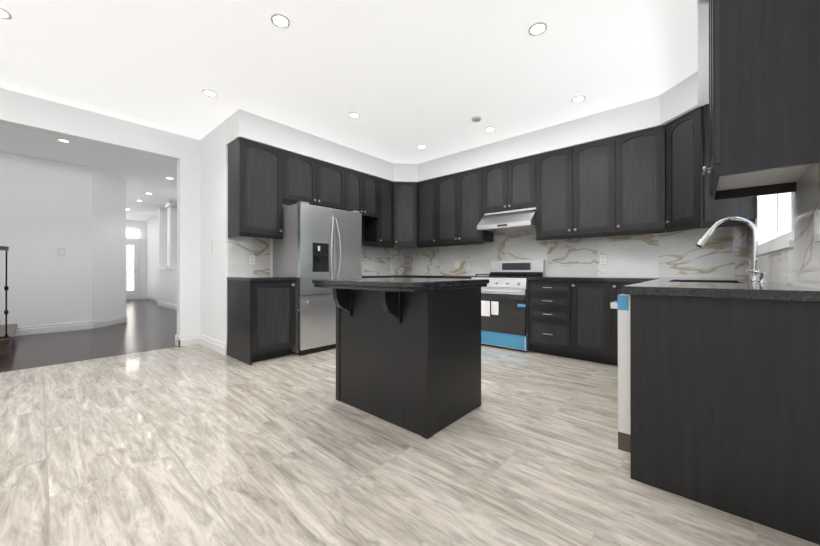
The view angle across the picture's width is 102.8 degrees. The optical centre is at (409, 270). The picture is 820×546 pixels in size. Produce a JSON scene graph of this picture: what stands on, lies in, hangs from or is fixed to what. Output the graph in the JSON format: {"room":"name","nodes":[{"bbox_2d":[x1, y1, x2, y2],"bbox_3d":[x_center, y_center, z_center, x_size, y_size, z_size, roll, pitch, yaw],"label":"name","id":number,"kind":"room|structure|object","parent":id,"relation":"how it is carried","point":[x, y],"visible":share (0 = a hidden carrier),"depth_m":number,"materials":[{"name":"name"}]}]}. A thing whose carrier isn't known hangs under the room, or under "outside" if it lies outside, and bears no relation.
{"room":"kitchen","nodes":[
{"label":"kitchen","id":0,"kind":"room"},
{"bbox_2d":[0,151,91,326],"bbox_3d":[-6.768,-0.389,4.252,0.150,2.780,3.780,0,0,41],"label":"wall","id":1,"kind":"structure","parent":0,"point":[45,209],"depth_m":5.21,"materials":[{"name":"white paint"}]},
{"bbox_2d":[58,248,64,255],"bbox_3d":[-5.698,-0.297,5.348,0.009,0.125,0.080,0,0,41],"label":"light switch","id":2,"kind":"object","parent":1,"relation":"attached to","point":[61,251],"visible":1,"depth_m":5.35,"materials":[{"name":"white plastic"}]},
{"bbox_2d":[0,298,177,372],"bbox_3d":[-7.001,1.039,8.064,10.960,0.060,9.500,0,0,41],"label":"floor","id":3,"kind":"structure","parent":0,"point":[149,325],"depth_m":4.60,"materials":[{"name":"grey wood"}]},
{"bbox_2d":[0,246,16,354],"bbox_3d":[-6.025,-0.267,3.675,1.722,2.533,2.053,0,0,41],"label":"staircase","id":4,"kind":"structure","parent":3,"relation":"on","point":[7,332],"depth_m":4.03,"materials":[{"name":"brown wood"}]},
{"bbox_2d":[0,88,199,335],"bbox_3d":[-3.726,-0.390,3.607,0.150,2.780,2.430,0,0,41],"label":"wall","id":5,"kind":"structure","parent":0,"point":[24,111],"depth_m":4.13,"materials":[{"name":"white paint"}]},
{"bbox_2d":[175,333,226,355],"bbox_3d":[-2.647,0.931,4.119,1.122,0.140,0.262,0,0,41],"label":"baseboard","id":6,"kind":"structure","parent":5,"relation":"attached to","point":[218,346],"depth_m":4.29,"materials":[{"name":"white wood"}]},
{"bbox_2d":[92,167,125,319],"bbox_3d":[-5.596,-0.386,5.989,0.198,2.780,0.757,0,0,-5],"label":"wall","id":7,"kind":"structure","parent":0,"point":[108,245],"depth_m":5.96,"materials":[{"name":"white paint"}]},
{"bbox_2d":[14,315,126,335],"bbox_3d":[-9.201,0.936,6.740,7.139,0.140,4.339,0,0,41],"label":"baseboard","id":8,"kind":"structure","parent":7,"relation":"attached to","point":[49,328],"depth_m":5.40,"materials":[{"name":"white wood"}]},
{"bbox_2d":[126,219,146,298],"bbox_3d":[-9.829,-0.374,11.521,0.150,2.780,2.350,0,0,41],"label":"wall","id":9,"kind":"structure","parent":0,"point":[141,226],"depth_m":11.72,"materials":[{"name":"white paint"}]},
{"bbox_2d":[126,229,141,299],"bbox_3d":[-9.881,-0.210,11.253,0.119,2.450,1.060,0,0,41],"label":"front door","id":10,"kind":"structure","parent":9,"relation":"in","point":[134,267],"depth_m":11.47,"materials":[{"name":"white glass"}]},
{"bbox_2d":[147,216,157,296],"bbox_3d":[-8.166,-0.376,10.724,3.400,2.780,0.150,0,0,41],"label":"wall","id":11,"kind":"structure","parent":0,"point":[152,257],"depth_m":11.18,"materials":[{"name":"white paint"}]},
{"bbox_2d":[158,208,166,300],"bbox_3d":[-7.046,-0.378,9.538,0.150,2.780,0.450,0,0,41],"label":"wall","id":12,"kind":"structure","parent":0,"point":[162,238],"depth_m":9.39,"materials":[{"name":"white paint"}]},
{"bbox_2d":[159,271,176,304],"bbox_3d":[-6.413,0.510,8.779,1.800,1.000,0.150,0,0,41],"label":"wall","id":13,"kind":"structure","parent":0,"point":[167,286],"depth_m":8.67,"materials":[{"name":"white paint"}]},
{"bbox_2d":[146,295,176,310],"bbox_3d":[-5.965,0.940,8.485,9.692,0.140,0.332,0,0,41],"label":"baseboard","id":14,"kind":"structure","parent":13,"relation":"attached to","point":[165,304],"depth_m":9.02,"materials":[{"name":"white wood"}]},
{"bbox_2d":[158,269,176,270],"bbox_3d":[-6.420,-0.010,8.787,1.820,0.040,0.190,0,0,41],"label":"trim","id":15,"kind":"structure","parent":13,"relation":"on","point":[167,269],"depth_m":8.66,"materials":[{"name":"white wood"}]},
{"bbox_2d":[165,201,176,268],"bbox_3d":[-6.240,-0.900,8.630,0.380,1.740,0.270,0,0,41],"label":"column","id":16,"kind":"structure","parent":15,"relation":"on","point":[170,206],"depth_m":8.51,"materials":[{"name":"white paint"}]},
{"bbox_2d":[0,0,697,220],"bbox_3d":[-4.890,-1.825,6.212,16.585,0.100,9.500,0,0,41],"label":"ceiling","id":17,"kind":"structure","parent":0,"point":[404,79],"depth_m":2.86,"materials":[{"name":"white paint"}]},
{"bbox_2d":[0,8,11,18],"bbox_3d":[-2.839,-1.779,2.249,0.132,0.008,0.132,0,0,41],"label":"recessed light","id":18,"kind":"object","parent":17,"relation":"in","point":[4,14],"visible":1,"depth_m":2.27,"materials":[{"name":"white"}]},
{"bbox_2d":[57,138,70,142],"bbox_3d":[-4.739,-1.775,4.480,0.132,0.008,0.132,0,0,41],"label":"recessed light","id":19,"kind":"object","parent":17,"relation":"in","point":[63,140],"visible":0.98,"depth_m":4.47,"materials":[{"name":"white"}]},
{"bbox_2d":[202,89,216,96],"bbox_3d":[-2.009,-1.777,3.283,0.132,0.008,0.132,0,0,41],"label":"recessed light","id":20,"kind":"object","parent":17,"relation":"in","point":[208,92],"visible":1,"depth_m":3.28,"materials":[{"name":"white plastic"}]},
{"bbox_2d":[271,13,289,27],"bbox_3d":[-0.924,-1.779,2.336,0.132,0.008,0.132,0,0,41],"label":"recessed light","id":21,"kind":"object","parent":17,"relation":"in","point":[280,20],"visible":1,"depth_m":2.33,"materials":[{"name":"white"}]},
{"bbox_2d":[348,112,359,117],"bbox_3d":[-0.639,-1.776,3.750,0.132,0.008,0.132,0,0,41],"label":"recessed light","id":22,"kind":"object","parent":17,"relation":"in","point":[354,115],"visible":1,"depth_m":3.75,"materials":[{"name":"white"}]},
{"bbox_2d":[417,145,425,148],"bbox_3d":[0.171,-1.774,4.709,0.132,0.008,0.132,0,0,41],"label":"recessed light","id":23,"kind":"object","parent":17,"relation":"in","point":[421,146],"visible":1,"depth_m":4.71,"materials":[{"name":"white"}]},
{"bbox_2d":[471,116,481,121],"bbox_3d":[0.780,-1.769,3.833,0.120,0.022,0.120,0,0,41],"label":"smoke detector","id":24,"kind":"object","parent":17,"relation":"attached to","point":[476,118],"visible":1,"depth_m":3.81,"materials":[{"name":"white plastic"}]},
{"bbox_2d":[485,127,494,131],"bbox_3d":[1.009,-1.775,4.124,0.132,0.008,0.132,0,0,41],"label":"recessed light","id":25,"kind":"object","parent":17,"relation":"in","point":[489,129],"visible":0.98,"depth_m":4.12,"materials":[{"name":"white plastic"}]},
{"bbox_2d":[528,22,546,35],"bbox_3d":[0.941,-1.779,2.413,0.132,0.008,0.132,0,0,41],"label":"recessed light","id":26,"kind":"object","parent":17,"relation":"in","point":[537,28],"visible":1,"depth_m":2.40,"materials":[{"name":"white"}]},
{"bbox_2d":[571,95,584,102],"bbox_3d":[1.747,-1.777,3.396,0.132,0.008,0.132,0,0,41],"label":"recessed light","id":27,"kind":"object","parent":17,"relation":"in","point":[579,98],"visible":1,"depth_m":3.39,"materials":[{"name":"white plastic"}]},
{"bbox_2d":[0,344,819,545],"bbox_3d":[-1.265,1.026,2.030,5.625,0.060,8.020,0,0,41],"label":"floor","id":28,"kind":"structure","parent":0,"point":[195,445],"depth_m":1.68,"materials":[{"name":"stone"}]},
{"bbox_2d":[200,120,288,343],"bbox_3d":[-1.062,-0.386,5.924,1.090,2.780,4.570,0,0,41],"label":"wall block","id":29,"kind":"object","parent":28,"relation":"on","point":[213,219],"visible":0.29,"depth_m":4.11,"materials":[{"name":"white paint"}]},
{"bbox_2d":[210,242,212,251],"bbox_3d":[-2.533,-0.299,4.168,0.080,0.125,0.009,0,0,41],"label":"light switch","id":30,"kind":"object","parent":29,"relation":"attached to","point":[211,246],"visible":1,"depth_m":4.16,"materials":[{"name":"white plastic"}]},
{"bbox_2d":[228,137,282,238],"bbox_3d":[-1.844,-0.930,3.926,0.370,1.100,0.505,0,0,41],"label":"upper cabinet","id":31,"kind":"object","parent":29,"relation":"attached to","point":[255,189],"visible":1,"depth_m":3.79,"materials":[{"name":"black wood"}]},
{"bbox_2d":[283,150,344,209],"bbox_3d":[-1.367,-1.179,4.469,0.370,0.600,0.940,0,0,41],"label":"upper cabinet","id":32,"kind":"object","parent":29,"relation":"attached to","point":[311,181],"visible":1,"depth_m":4.32,"materials":[{"name":"black wood"}]},
{"bbox_2d":[344,168,378,246],"bbox_3d":[-0.835,-0.927,5.073,0.370,1.100,0.670,0,0,41],"label":"upper cabinet","id":33,"kind":"object","parent":29,"relation":"attached to","point":[362,193],"visible":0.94,"depth_m":5.04,"materials":[{"name":"black wood"}]},
{"bbox_2d":[378,178,393,247],"bbox_3d":[-0.498,-0.927,5.456,0.370,1.100,0.350,0,0,41],"label":"upper cabinet","id":34,"kind":"object","parent":29,"relation":"attached to","point":[386,218],"visible":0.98,"depth_m":5.36,"materials":[{"name":"black wood"}]},
{"bbox_2d":[227,280,294,364],"bbox_3d":[-1.736,0.560,3.826,0.660,0.880,0.509,0,0,41],"label":"base cabinet","id":35,"kind":"object","parent":28,"relation":"on","point":[260,320],"visible":0.96,"depth_m":3.62,"materials":[{"name":"black wood"}]},
{"bbox_2d":[273,201,361,355],"bbox_3d":[-1.191,0.100,4.321,0.743,1.802,0.916,0,0,41],"label":"fridge","id":36,"kind":"object","parent":28,"relation":"on","point":[317,242],"visible":0.81,"depth_m":3.98,"materials":[{"name":"grey metal"}]},
{"bbox_2d":[333,287,480,438],"bbox_3d":[-0.047,0.560,2.435,0.900,0.875,0.825,0,0,41],"label":"kitchen island","id":37,"kind":"object","parent":28,"relation":"on","point":[410,361],"visible":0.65,"depth_m":2.15,"materials":[{"name":"black wood"}]},
{"bbox_2d":[312,278,488,291],"bbox_3d":[-0.080,0.094,2.398,0.970,0.054,0.925,0,0,41],"label":"island countertop","id":38,"kind":"structure","parent":37,"relation":"on","point":[402,284],"depth_m":2.04,"materials":[{"name":"black stone"}]},
{"bbox_2d":[471,260,544,351],"bbox_3d":[1.304,0.431,4.409,0.761,1.140,0.733,0,0,41],"label":"range","id":39,"kind":"object","parent":28,"relation":"on","point":[504,308],"visible":0.77,"depth_m":4.16,"materials":[{"name":"silver metal"}]},
{"bbox_2d":[528,280,572,357],"bbox_3d":[1.804,0.560,4.027,0.484,0.880,0.664,0,0,41],"label":"base cabinet","id":40,"kind":"object","parent":28,"relation":"on","point":[549,317],"visible":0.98,"depth_m":3.80,"materials":[{"name":"black wood"}]},
{"bbox_2d":[571,281,612,364],"bbox_3d":[2.133,0.560,3.739,0.390,0.880,0.660,0,0,41],"label":"base cabinet","id":41,"kind":"object","parent":28,"relation":"on","point":[590,322],"visible":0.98,"depth_m":3.52,"materials":[{"name":"black wood"}]},
{"bbox_2d":[610,294,630,452],"bbox_3d":[1.454,0.560,1.637,0.695,0.872,0.600,0,0,41],"label":"dishwasher","id":42,"kind":"object","parent":28,"relation":"on","point":[621,304],"visible":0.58,"depth_m":1.60,"materials":[{"name":"grey metal"}]},
{"bbox_2d":[611,282,640,365],"bbox_3d":[2.441,0.559,3.469,0.430,0.880,0.660,0,0,41],"label":"base cabinet","id":43,"kind":"object","parent":28,"relation":"on","point":[616,288],"visible":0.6,"depth_m":3.37,"materials":[{"name":"black wood"}]},
{"bbox_2d":[630,295,819,544],"bbox_3d":[1.288,0.555,1.369,0.610,0.880,0.018,0,0,41],"label":"panel","id":44,"kind":"object","parent":28,"relation":"on","point":[724,404],"visible":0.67,"depth_m":1.33,"materials":[{"name":"black wood"}]},
{"bbox_3d":[0.582,0.563,5.104,1.230,0.880,0.660,0,0,41],"label":"base cabinet","id":45,"kind":"object","parent":28,"relation":"on","visible":0},
{"bbox_2d":[227,276,295,281],"bbox_3d":[-1.737,0.100,3.827,0.645,0.040,0.525,0,0,41],"label":"countertop","id":46,"kind":"structure","parent":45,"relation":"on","point":[269,278],"depth_m":3.60,"materials":[{"name":"black stone"}]},
{"bbox_2d":[362,275,406,277],"bbox_3d":[-0.622,0.102,5.090,0.649,0.040,0.965,0,0,41],"label":"countertop","id":47,"kind":"structure","parent":45,"relation":"on","point":[363,276],"depth_m":5.06,"materials":[{"name":"black stone"}]},
{"bbox_2d":[407,275,477,278],"bbox_3d":[0.355,0.103,5.304,1.836,0.040,0.648,0,0,41],"label":"countertop","id":48,"kind":"structure","parent":45,"relation":"on","point":[408,276],"depth_m":4.96,"materials":[{"name":"black stone"}]},
{"bbox_2d":[527,276,650,281],"bbox_3d":[2.097,0.100,3.771,1.266,0.040,0.648,0,0,41],"label":"countertop","id":49,"kind":"structure","parent":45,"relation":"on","point":[548,278],"depth_m":3.57,"materials":[{"name":"black stone"}]},
{"bbox_2d":[623,277,819,301],"bbox_3d":[2.139,0.097,2.364,0.634,0.040,2.705,0,0,41],"label":"countertop","id":50,"kind":"structure","parent":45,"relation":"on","point":[736,288],"depth_m":1.42,"materials":[{"name":"black stone"}]},
{"bbox_2d":[695,217,759,281],"bbox_3d":[2.163,-0.144,2.233,0.326,0.442,0.104,0,0,41],"label":"faucet","id":51,"kind":"object","parent":50,"relation":"on","point":[701,242],"visible":1,"depth_m":2.17,"materials":[{"name":"silver metal"}]},
{"bbox_2d":[746,270,766,282],"bbox_3d":[2.125,0.036,2.007,0.090,0.080,0.040,0,0,41],"label":"soap dispenser","id":52,"kind":"object","parent":50,"relation":"on","point":[762,277],"visible":1,"depth_m":1.99,"materials":[{"name":"silver metal"}]},
{"bbox_2d":[226,0,708,182],"bbox_3d":[0.561,-1.631,3.513,4.535,0.300,3.090,0,0,41],"label":"soffit","id":53,"kind":"object","parent":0,"point":[690,93],"depth_m":3.91,"materials":[{"name":"white paint"}]},
{"bbox_2d":[758,247,793,256],"bbox_3d":[2.468,0.422,2.130,0.150,1.150,1.360,0,0,41],"label":"wall","id":54,"kind":"structure","parent":0,"point":[792,248],"depth_m":2.00,"materials":[{"name":"white paint"}]},
{"bbox_2d":[757,192,793,255],"bbox_3d":[2.442,-0.636,2.155,0.120,1.035,1.400,0,0,41],"label":"window","id":55,"kind":"structure","parent":54,"relation":"in","point":[774,235],"depth_m":2.32,"materials":[{"name":"white"}]},
{"bbox_3d":[1.688,-0.388,4.677,4.685,2.780,0.150,0,0,41],"label":"wall","id":56,"kind":"structure","parent":0,"visible":0},
{"bbox_2d":[228,236,269,276],"bbox_3d":[-1.981,-0.165,4.046,0.009,0.530,0.504,0,0,41],"label":"tile backsplash","id":57,"kind":"structure","parent":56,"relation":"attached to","point":[239,248],"depth_m":4.02,"materials":[{"name":"stone"}]},
{"bbox_2d":[248,255,254,264],"bbox_3d":[-1.960,-0.130,4.056,0.009,0.125,0.080,0,0,41],"label":"outlet","id":58,"kind":"object","parent":57,"relation":"attached to","point":[251,259],"visible":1,"depth_m":4.05,"materials":[{"name":"white plastic"}]},
{"bbox_2d":[362,245,403,274],"bbox_3d":[-0.659,-0.161,5.549,0.009,0.530,1.611,0,0,41],"label":"tile backsplash","id":59,"kind":"structure","parent":56,"relation":"attached to","point":[375,260],"depth_m":5.74,"materials":[{"name":"stone"}]},
{"bbox_2d":[394,182,416,247],"bbox_3d":[-0.095,-0.926,5.734,0.607,1.100,0.613,0,0,41],"label":"upper cabinet","id":60,"kind":"object","parent":56,"relation":"attached to","point":[405,214],"visible":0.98,"depth_m":5.50,"materials":[{"name":"black wood"}]},
{"bbox_2d":[417,167,493,247],"bbox_3d":[0.679,-0.927,5.215,1.240,1.100,0.370,0,0,41],"label":"upper cabinet","id":61,"kind":"object","parent":56,"relation":"attached to","point":[450,210],"visible":1,"depth_m":5.05,"materials":[{"name":"black wood"}]},
{"bbox_2d":[483,155,535,213],"bbox_3d":[1.429,-1.149,4.555,0.760,0.660,0.370,0,0,41],"label":"upper cabinet","id":62,"kind":"object","parent":56,"relation":"attached to","point":[509,185],"visible":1,"depth_m":4.41,"materials":[{"name":"black wood"}]},
{"bbox_2d":[477,207,535,232],"bbox_3d":[1.381,-0.688,4.499,0.756,0.256,0.502,0,0,41],"label":"range hood","id":63,"kind":"object","parent":62,"relation":"attached to","point":[512,220],"visible":0.79,"depth_m":4.37,"materials":[{"name":"silver metal"}]},
{"bbox_2d":[404,226,743,277],"bbox_3d":[1.578,-0.228,4.666,4.535,0.660,0.009,0,0,41],"label":"tile backsplash","id":64,"kind":"structure","parent":56,"relation":"attached to","point":[724,252],"depth_m":3.96,"materials":[{"name":"stone"}]},
{"bbox_2d":[455,260,458,267],"bbox_3d":[0.771,-0.097,5.364,0.080,0.125,0.009,0,0,41],"label":"electrical outlet","id":65,"kind":"object","parent":64,"relation":"attached to","point":[457,264],"visible":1,"depth_m":5.36,"materials":[{"name":"white plastic"}]},
{"bbox_2d":[599,254,606,264],"bbox_3d":[2.348,-0.130,3.977,0.080,0.125,0.009,0,0,41],"label":"electrical outlet","id":66,"kind":"object","parent":64,"relation":"attached to","point":[602,259],"visible":1,"depth_m":3.98,"materials":[{"name":"white plastic"}]},
{"bbox_2d":[536,135,623,239],"bbox_3d":[2.074,-0.955,4.008,0.932,1.050,0.340,0,0,41],"label":"upper cabinet","id":67,"kind":"object","parent":56,"relation":"attached to","point":[614,186],"depth_m":3.84,"materials":[{"name":"black wood"}]},
{"bbox_2d":[624,125,665,232],"bbox_3d":[2.520,-0.955,3.615,0.496,1.050,0.340,0,0,41],"label":"upper cabinet","id":68,"kind":"object","parent":56,"relation":"attached to","point":[644,150],"depth_m":3.44,"materials":[{"name":"black wood"}]},
{"bbox_2d":[665,104,756,232],"bbox_3d":[2.849,-0.931,3.147,0.613,1.100,0.607,0,0,41],"label":"upper cabinet","id":69,"kind":"object","parent":56,"relation":"attached to","point":[690,204],"visible":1,"depth_m":3.04,"materials":[{"name":"black wood"}]},
{"bbox_2d":[744,163,819,288],"bbox_3d":[2.381,-0.183,2.152,0.009,0.560,2.696,0,0,41],"label":"tile backsplash","id":70,"kind":"structure","parent":56,"relation":"attached to","point":[799,266],"depth_m":1.53,"materials":[{"name":"stone"}]},
{"bbox_2d":[814,210,819,241],"bbox_3d":[1.622,-0.175,1.304,0.009,0.125,0.080,0,0,41],"label":"light switch","id":71,"kind":"object","parent":70,"relation":"attached to","point":[816,226],"visible":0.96,"depth_m":1.29,"materials":[{"name":"white plastic"}]},
{"bbox_3d":[0.130,-0.399,-0.526,0.150,2.780,5.720,0,0,41],"label":"wall","id":72,"kind":"structure","parent":0,"visible":0},
{"bbox_2d":[702,0,819,200],"bbox_3d":[1.562,-0.935,1.485,0.350,1.100,0.630,0,0,41],"label":"upper cabinet","id":73,"kind":"object","parent":72,"relation":"attached to","point":[764,97],"visible":0.96,"depth_m":1.26,"materials":[{"name":"black wood"}]}
]}

